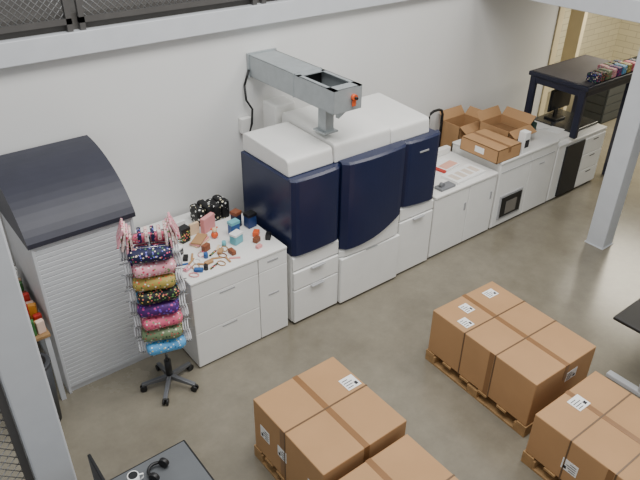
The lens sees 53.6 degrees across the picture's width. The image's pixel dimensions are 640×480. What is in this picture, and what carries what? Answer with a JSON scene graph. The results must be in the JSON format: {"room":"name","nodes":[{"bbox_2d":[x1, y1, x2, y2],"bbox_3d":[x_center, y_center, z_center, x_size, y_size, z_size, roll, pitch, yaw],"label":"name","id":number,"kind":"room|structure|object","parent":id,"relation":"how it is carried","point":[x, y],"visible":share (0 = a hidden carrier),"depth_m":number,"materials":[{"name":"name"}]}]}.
{"room":"warehouse workshop","nodes":[
{"label":"warehouse workshop","id":0,"kind":"room"},
{"bbox_2d":[0,0,274,39],"bbox_3d":[0.858,-1.642,5.024,19.700,0.130,13.000,-22,39,-32],"label":"floor","id":1,"kind":"structure","parent":0,"point":[26,33],"depth_m":5.37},
{"bbox_2d":[0,0,407,68],"bbox_3d":[-3.042,-1.212,4.546,12.780,0.190,0.089,-22,39,-32],"label":"beam","id":2,"kind":"structure","parent":1,"relation":"attached to","point":[58,45],"depth_m":5.59,"materials":[{"name":"white metal"}]},
{"bbox_2d":[0,0,73,33],"bbox_3d":[-2.688,-1.810,4.500,1.715,0.883,0.044,-22,39,-32],"label":"mesh railing","id":3,"kind":"object","parent":2,"relation":"on","point":[67,21],"visible":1,"depth_m":4.97,"materials":[{"name":"grey metal"}]},
{"bbox_2d":[74,0,256,29],"bbox_3d":[-1.291,-2.376,5.437,1.725,0.883,0.044,-22,39,-32],"label":"mesh railing","id":4,"kind":"object","parent":2,"relation":"on","point":[82,17],"visible":1,"depth_m":5.39,"materials":[{"name":"grey metal"}]},
{"bbox_2d":[0,0,558,266],"bbox_3d":[-2.373,-0.452,5.874,14.750,2.870,0.200,-22,39,-32],"label":"wall","id":5,"kind":"structure","parent":0,"point":[165,115],"depth_m":6.53,"materials":[{"name":"white paint"}]},
{"bbox_2d":[238,48,361,134],"bbox_3d":[-0.217,-1.208,6.157,0.485,0.914,1.430,-22,39,-32],"label":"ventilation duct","id":6,"kind":"object","parent":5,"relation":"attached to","point":[333,94],"visible":0.97,"depth_m":5.93,"materials":[{"name":"metal"}]},
{"bbox_2d":[537,6,587,116],"bbox_3d":[3.751,-2.844,10.035,0.790,2.660,0.240,-22,39,-32],"label":"door","id":7,"kind":"structure","parent":5,"relation":"in","point":[577,20],"depth_m":9.94,"materials":[{"name":"beige paint"}]},
{"bbox_2d":[0,91,639,479],"bbox_3d":[2.257,1.317,5.957,21.000,0.100,16.000,-22,39,-32],"label":"floor","id":8,"kind":"structure","parent":0,"point":[540,255],"depth_m":6.07,"materials":[{"name":"concrete"}]},
{"bbox_2d":[0,220,76,479],"bbox_3d":[-1.755,0.561,3.584,0.300,3.600,0.300,-22,39,-32],"label":"steel column","id":9,"kind":"structure","parent":8,"relation":"on","point":[23,378],"depth_m":3.65,"materials":[{"name":"white metal"}]},
{"bbox_2d":[0,383,33,479],"bbox_3d":[-2.488,1.468,3.378,1.715,2.143,0.044,-22,39,-32],"label":"mesh screen","id":10,"kind":"object","parent":9,"relation":"attached to","point":[7,418],"visible":1,"depth_m":3.80,"materials":[{"name":"grey metal"}]},
{"bbox_2d":[35,326,66,400],"bbox_3d":[-2.643,0.971,5.592,0.400,0.750,0.850,-22,39,-32],"label":"table","id":11,"kind":"object","parent":8,"relation":"on","point":[46,335],"visible":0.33,"depth_m":5.36,"materials":[{"name":"brown wood"}]},
{"bbox_2d":[14,266,46,335],"bbox_3d":[-2.626,0.529,5.318,0.387,0.292,0.782,-22,39,-32],"label":"snack packets","id":12,"kind":"object","parent":11,"relation":"on","point":[36,319],"visible":0.23,"depth_m":5.26},
{"bbox_2d":[40,352,61,420],"bbox_3d":[-2.303,1.257,5.239,0.270,0.649,0.270,-22,39,-32],"label":"waste bin","id":13,"kind":"object","parent":8,"relation":"on","point":[46,360],"visible":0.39,"depth_m":5.16,"materials":[{"name":"black plastic"}]},
{"bbox_2d":[0,135,155,393],"bbox_3d":[-2.155,0.228,5.637,0.870,1.975,0.880,-22,39,-32],"label":"tall cabinet","id":14,"kind":"object","parent":8,"relation":"on","point":[63,203],"visible":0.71,"depth_m":5.23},
{"bbox_2d":[116,212,198,404],"bbox_3d":[-1.346,0.588,5.300,0.529,1.743,0.503,0,32,-1],"label":"stand","id":15,"kind":"object","parent":8,"relation":"on","point":[154,281],"visible":1,"depth_m":5.06,"materials":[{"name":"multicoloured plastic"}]},
{"bbox_2d":[110,440,213,479],"bbox_3d":[-1.238,2.069,3.876,1.420,0.748,0.810,-22,39,-32],"label":"office desk","id":16,"kind":"object","parent":8,"relation":"on","point":[184,464],"visible":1,"depth_m":4.12,"materials":[{"name":"black plastic"}]},
{"bbox_2d":[87,454,104,479],"bbox_3d":[-1.249,1.551,3.692,0.180,0.321,0.560,-22,39,-32],"label":"monitor","id":17,"kind":"object","parent":16,"relation":"on","point":[97,475],"visible":1,"depth_m":3.76,"materials":[{"name":"black plastic"}]},
{"bbox_2d":[127,470,143,479],"bbox_3d":[-1.157,1.505,3.981,0.094,0.091,0.072,-3,32,-7],"label":"mug","id":18,"kind":"object","parent":16,"relation":"on","point":[132,475],"visible":1,"depth_m":3.96,"materials":[{"name":"ceramic"}]},
{"bbox_2d":[147,457,168,479],"bbox_3d":[-1.052,1.467,4.062,0.115,0.068,0.152,10,33,14],"label":"headphones","id":19,"kind":"object","parent":16,"relation":"on","point":[163,462],"visible":1,"depth_m":4.08,"materials":[{"name":"black plastic"}]},
{"bbox_2d":[135,212,229,232],"bbox_3d":[-1.431,0.243,6.651,1.110,0.890,0.420,-22,39,-32],"label":"side table","id":20,"kind":"object","parent":8,"relation":"on","point":[186,216],"visible":0.02,"depth_m":6.56,"materials":[{"name":"white paint"}]},
{"bbox_2d":[140,219,184,237],"bbox_3d":[-1.619,-0.103,6.239,0.540,0.130,0.240,-22,39,-32],"label":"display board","id":21,"kind":"object","parent":20,"relation":"on","point":[181,222],"visible":0.17,"depth_m":6.26,"materials":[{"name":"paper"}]},
{"bbox_2d":[190,194,229,225],"bbox_3d":[-1.131,-0.308,6.503,0.370,0.210,0.202,-22,39,-32],"label":"bags","id":22,"kind":"object","parent":20,"relation":"on","point":[219,205],"visible":0.74,"depth_m":6.44},
{"bbox_2d":[167,214,287,366],"bbox_3d":[-0.966,0.465,6.223,1.020,0.980,0.810,-22,39,-32],"label":"cabinet","id":23,"kind":"object","parent":8,"relation":"on","point":[238,303],"depth_m":5.92,"materials":[{"name":"white laminate"}]},
{"bbox_2d":[174,244,183,257],"bbox_3d":[-1.300,0.102,5.793,0.074,0.083,0.094,13,34,19],"label":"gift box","id":24,"kind":"object","parent":23,"relation":"on","point":[180,246],"visible":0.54,"depth_m":5.77,"materials":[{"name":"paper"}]},
{"bbox_2d":[178,224,190,243],"bbox_3d":[-1.285,-0.056,5.978,0.084,0.153,0.104,25,39,33],"label":"tin","id":25,"kind":"object","parent":23,"relation":"on","point":[184,230],"visible":0.83,"depth_m":5.95,"materials":[{"name":"black metal"}]},
{"bbox_2d":[188,221,199,235],"bbox_3d":[-1.212,-0.112,6.100,0.100,0.120,0.030,-26,41,-36],"label":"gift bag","id":26,"kind":"object","parent":23,"relation":"on","point":[194,227],"visible":0.88,"depth_m":6.09,"materials":[{"name":"beige paper"}]},
{"bbox_2d":[189,233,209,247],"bbox_3d":[-1.139,0.004,5.986,0.133,0.048,0.196,13,34,19],"label":"stack","id":27,"kind":"object","parent":23,"relation":"on","point":[199,239],"visible":1,"depth_m":5.95,"materials":[{"name":"cardboard"}]},
{"bbox_2d":[200,212,214,233],"bbox_3d":[-1.089,-0.165,6.150,0.050,0.160,0.170,17,36,24],"label":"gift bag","id":28,"kind":"object","parent":23,"relation":"on","point":[207,222],"visible":0.87,"depth_m":6.12,"materials":[{"name":"pink paper"}]},
{"bbox_2d":[210,226,217,237],"bbox_3d":[-1.006,-0.071,6.046,0.069,0.115,0.069,-1,32,-3],"label":"plush keyring","id":29,"kind":"object","parent":23,"relation":"on","point":[214,234],"visible":1,"depth_m":6.03,"materials":[{"name":"orange fabric"}]},
{"bbox_2d":[227,218,239,234],"bbox_3d":[-0.828,-0.119,6.091,0.104,0.153,0.074,-26,41,-36],"label":"gift box","id":30,"kind":"object","parent":23,"relation":"on","point":[234,223],"visible":0.82,"depth_m":6.05,"materials":[{"name":"blue cardboard"}]},
{"bbox_2d":[229,229,242,245],"bbox_3d":[-0.789,-0.024,5.977,0.084,0.113,0.114,21,37,29],"label":"gift box","id":31,"kind":"object","parent":23,"relation":"on","point":[236,236],"visible":1,"depth_m":5.94,"materials":[{"name":"teal cardboard"}]},
{"bbox_2d":[230,208,241,225],"bbox_3d":[-0.823,-0.211,6.218,0.084,0.173,0.084,21,37,29],"label":"tin","id":32,"kind":"object","parent":23,"relation":"on","point":[235,213],"visible":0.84,"depth_m":6.17,"materials":[{"name":"brown metal"}]},
{"bbox_2d":[243,209,256,228],"bbox_3d":[-0.687,-0.203,6.228,0.104,0.153,0.094,-26,41,-36],"label":"tin","id":33,"kind":"object","parent":23,"relation":"on","point":[250,221],"visible":1,"depth_m":6.19,"materials":[{"name":"blue metal"}]},
{"bbox_2d":[252,229,259,236],"bbox_3d":[-0.616,-0.067,6.110,0.060,0.050,0.080,4,32,5],"label":"tin","id":34,"kind":"object","parent":23,"relation":"on","point":[255,232],"visible":0.88,"depth_m":6.08,"materials":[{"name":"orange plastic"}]},
{"bbox_2d":[252,235,260,243],"bbox_3d":[-0.602,-0.006,6.012,0.050,0.050,0.070,17,35,24],"label":"tin","id":35,"kind":"object","parent":23,"relation":"on","point":[256,239],"visible":1,"depth_m":5.99,"materials":[{"name":"brown metal"}]},
{"bbox_2d":[255,243,261,248],"bbox_3d":[-0.572,0.058,5.929,0.040,0.030,0.060,25,39,33],"label":"tin","id":36,"kind":"object","parent":23,"relation":"on","point":[258,246],"visible":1,"depth_m":5.92,"materials":[{"name":"pink metal"}]},
{"bbox_2d":[265,231,270,239],"bbox_3d":[-0.495,-0.040,6.059,0.050,0.060,0.070,4,32,5],"label":"tin","id":37,"kind":"object","parent":23,"relation":"on","point":[268,234],"visible":1,"depth_m":6.03,"materials":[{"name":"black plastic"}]},
{"bbox_2d":[254,444,284,479],"bbox_3d":[0.057,1.746,5.016,0.800,0.117,0.880,-22,39,-32],"label":"wooden pallet","id":38,"kind":"object","parent":8,"relation":"on","point":[264,460],"visible":0.14,"depth_m":5.00,"materials":[{"name":"brown wood"}]},
{"bbox_2d":[253,357,406,479],"bbox_3d":[0.062,1.475,4.846,0.786,0.520,0.863,-22,39,-32],"label":"cardboard box","id":39,"kind":"object","parent":38,"relation":"on","point":[323,422],"visible":0.92,"depth_m":4.65,"materials":[{"name":"cardboard"}]},
{"bbox_2d":[241,93,439,322],"bbox_3d":[0.159,-0.500,6.877,1.945,1.950,1.290,-22,39,-32],"label":"press","id":40,"kind":"object","parent":8,"relation":"on","point":[350,207],"visible":0.94,"depth_m":6.31,"materials":[{"name":"white plastic"}]},
{"bbox_2d":[428,108,443,146],"bbox_3d":[1.574,-1.108,8.504,0.360,1.288,0.320,-22,39,-32],"label":"cart","id":41,"kind":"object","parent":8,"relation":"on","point":[438,109],"visible":0.16,"depth_m":8.36,"materials":[{"name":"black metal"}]},
{"bbox_2d":[439,105,480,150],"bbox_3d":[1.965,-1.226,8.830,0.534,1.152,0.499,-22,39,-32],"label":"carton","id":42,"kind":"object","parent":8,"relation":"on","point":[457,123],"visible":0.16,"depth_m":8.62,"materials":[{"name":"brown cardboard"}]},
{"bbox_2d":[427,145,498,257],"bbox_3d":[1.482,-0.502,7.872,1.100,0.930,0.820,-22,39,-32],"label":"base cabinet","id":43,"kind":"object","parent":8,"relation":"on","point":[461,212],"visible":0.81,"depth_m":7.61,"materials":[{"name":"white wood"}]},
{"bbox_2d":[434,181,455,191],"bbox_3d":[1.445,-0.641,7.311,0.240,0.079,0.120,-22,39,-32],"label":"tape dispenser","id":44,"kind":"object","parent":43,"relation":"on","point":[446,185],"visible":1,"depth_m":7.28,"materials":[{"name":"grey plastic"}]},
{"bbox_2d":[436,158,459,172],"bbox_3d":[1.528,-0.922,7.810,0.244,0.026,0.345,27,41,35],"label":"book","id":45,"kind":"object","parent":43,"relation":"on","point":[444,165],"visible":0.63,"depth_m":7.79,"materials":[{"name":"paper"}]},
{"bbox_2d":[441,163,485,184],"bbox_3d":[1.720,-0.793,7.605,0.520,0.030,0.260,-24,40,-34],"label":"printed sheets","id":46,"kind":"object","parent":43,"relation":"on","point":[464,173],"visible":1,"depth_m":7.58,"materials":[{"name":"paper"}]},
{"bbox_2d":[425,349,532,437],"bbox_3d":[1.691,1.226,5.885,0.820,0.117,1.180,-20,38,-30],"label":"wooden pallet","id":47,"kind":"object","parent":8,"relation":"on","point":[522,430],"visible":0.27,"depth_m":5.64,"materials":[{"name":"brown wood"}]},
{"bbox_2d":[428,281,595,425],"bbox_3d":[1.695,0.973,5.725,0.806,0.480,1.164,-20,38,-30],"label":"cardboard box","id":48,"kind":"object","parent":47,"relation":"on","point":[520,357],"visible":0.99,"depth_m":5.48,"materials":[{"name":"cardboard"}]},
{"bbox_2d":[451,132,559,228],"bbox_3d":[2.419,-0.881,8.481,1.180,0.950,0.825,-22,39,-32],"label":"base cabinet","id":49,"kind":"object","parent":8,"relation":"on","point":[522,182],"visible":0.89,"depth_m":8.15,"materials":[{"name":"white wood"}]},
{"bbox_2d":[460,128,521,163],"bbox_3d":[2.118,-1.173,7.881,0.441,0.171,0.581,-22,39,-32],"label":"carton","id":50,"kind":"object","parent":49,"relation":"on","point":[491,146],"visible":1,"depth_m":7.77,"materials":[{"name":"cardboard"}]},
{"bbox_2d":[477,105,536,140],"bbox_3d":[2.451,-1.488,8.269,0.534,0.302,0.659,-22,39,-32],"label":"carton","id":51,"kind":"object","parent":49,"relation":"on","point":[509,123],"visible":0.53,"depth_m":8.33,"materials":[{"name":"brown cardboard"}]},
{"bbox_2d":[518,129,530,153],"bbox_3d":[2.537,-1.228,7.887,0.139,0.269,0.103,-22,39,-32],"label":"paper bag","id":52,"kind":"object","parent":49,"relation":"on","point":[524,135],"visible":0.86,"depth_m":7.84,"materials":[{"name":"white paper"}]},
{"bbox_2d":[531,120,536,129],"bbox_3d":[2.800,-1.553,8.454,0.080,0.225,0.180,-22,39,-32],"label":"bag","id":53,"kind":"object","parent":49,"relation":"on","point":[533,124],"visible":0.22,"depth_m":8.39,"materials":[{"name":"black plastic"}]},
{"bbox_2d":[521,449,560,479],"bbox_3d":[2.268,1.835,4.926,0.820,0.117,1.080,-21,38,-31],"label":"wooden pallet","id":54,"kind":"object","parent":8,"relation":"on","point":[527,459],"visible":0.2,"depth_m":5.01,"materials":[{"name":"brown wood"}]},
{"bbox_2d":[526,371,639,479],"bbox_3d":[2.272,1.605,4.782,0.806,0.425,1.063,-21,38,-31],"label":"cardboard box","id":55,"kind":"object","parent":54,"relation":"on","point":[591,431],"visible":1,"depth_m":4.75,"materials":[{"name":"cardboard"}]},
{"bbox_2d":[534,109,606,200],"bbox_3d":[3.358,-1.242,9.126,1.150,0.900,0.820,-22,39,-32],"label":"base cabinet","id":56,"kind":"object","parent":8,"relation":"on","point":[576,160],"visible":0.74,"depth_m":8.83,"materials":[{"name":"white wood"}]},
{"bbox_2d":[536,123,564,133],"bbox_3d":[3.121,-1.546,8.749,0.427,0.007,0.261,25,39,33],"label":"paper sheets","id":57,"kind":"object","parent":56,"relation":"on","point":[539,125],"visible":0.86,"depth_m":8.73,"materials":[{"name":"white paper"}]},
{"bbox_2d":[544,89,570,120],"bbox_3d":[3.363,-1.946,8.967,0.500,0.459,0.200,-22,39,-32],"label":"computer monitor","id":58,"kind":"object","parent":56,"relation":"on","point":[558,99],"visible":0.89,"depth_m":8.92,"materials":[{"name":"black plastic"}]},
{"bbox_2d":[524,54,632,174],"bbox_3d":[3.633,-1.639,9.083,1.350,1.625,0.900,-22,39,-32],"label":"table","id":59,"kind":"object","parent":8,"relation":"on","point":[569,76],"visible":0.73,"depth_m":8.51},
{"bbox_2d":[586,58,635,83],"bbox_3d":[3.858,-2.290,8.483,1.088,0.119,0.340,-22,39,-32],"label":"pouches","id":60,"kind":"object","parent":59,"relation":"on","point":[611,69],"visible":0.96,"depth_m":8.33},
{"bbox_2d":[582,56,636,123],"bbox_3d":[5.503,-2.771,11.664,1.660,0.850,0.460,-22,39,-32],"label":"base cabinet","id":61,"kind":"object","parent":8,"relation":"on","point":[602,107],"visible":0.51,"depth_m":11.27,"materials":[{"name":"grey metal"}]},
{"bbox_2d":[584,49,639,249],"bbox_3d":[3.510,-1.094,7.236,0.300,2.660,0.300,-22,39,-32],"label":"steel column","id":62,"kind":"structure","parent":8,"relation":"on","point":[625,150],"depth_m":7.33,"materials":[{"name":"white metal"}]},
{"bbox_2d":[531,0,639,22],"bbox_3d":[4.644,-1.498,5.204,0.200,0.210,8.449,-22,39,-32],"label":"cross beam","id":63,"kind":"structure","parent":62,"relation":"on","point":[629,10],"depth_m":6.77,"materials":[{"name":"white metal"}]},
{"bbox_2d":[606,299,639,396],"bbox_3d":[3.356,0.938,5.793,1.400,0.745,0.850,-22,39,-32],"label":"office desk","id":64,"kind":"object","parent":8,"relation":"on","point":[629,317],"visible":1,"depth_m":5.59,"materials":[{"name":"black plastic"}]},
{"bbox_3d":[0.601,2.159,4.369,0.780,0.117,0.920,-22,39,-32],"label":"wooden pallet","id":65,"kind":"object","parent":8,"relation":"on","visible":0},
{"bbox_2d":[339,434,457,479],"bbox_3d":[0.605,1.909,4.211,0.766,0.474,0.903,-22,39,-32],"label":"cardboard box","id":66,"kind":"object","parent":65,"relation":"on","point":[404,459],"visible":1,"depth_m":4.34,"materials":[{"name":"cardboard"}]},
{"bbox_2d":[548,8,621,91],"bbox_3d":[4.331,-4.145,11.927,4.950,2.870,0.200,-22,39,-32],"label":"wall","id":67,"kind":"structure","parent":0,"point":[600,33],"depth_m":12.98,"materials":[{"name":"brick"}]},
{"bbox_2d":[611,19,639,60],"bbox_3d":[9.441,-2.843,9.970,0.200,2.870,16.000,-22,39,-32],"label":"wall","id":68,"kind":"structure","parent":0,"point":[627,45],"depth_m":13.36,"materials":[{"name":"brick"}]}
]}

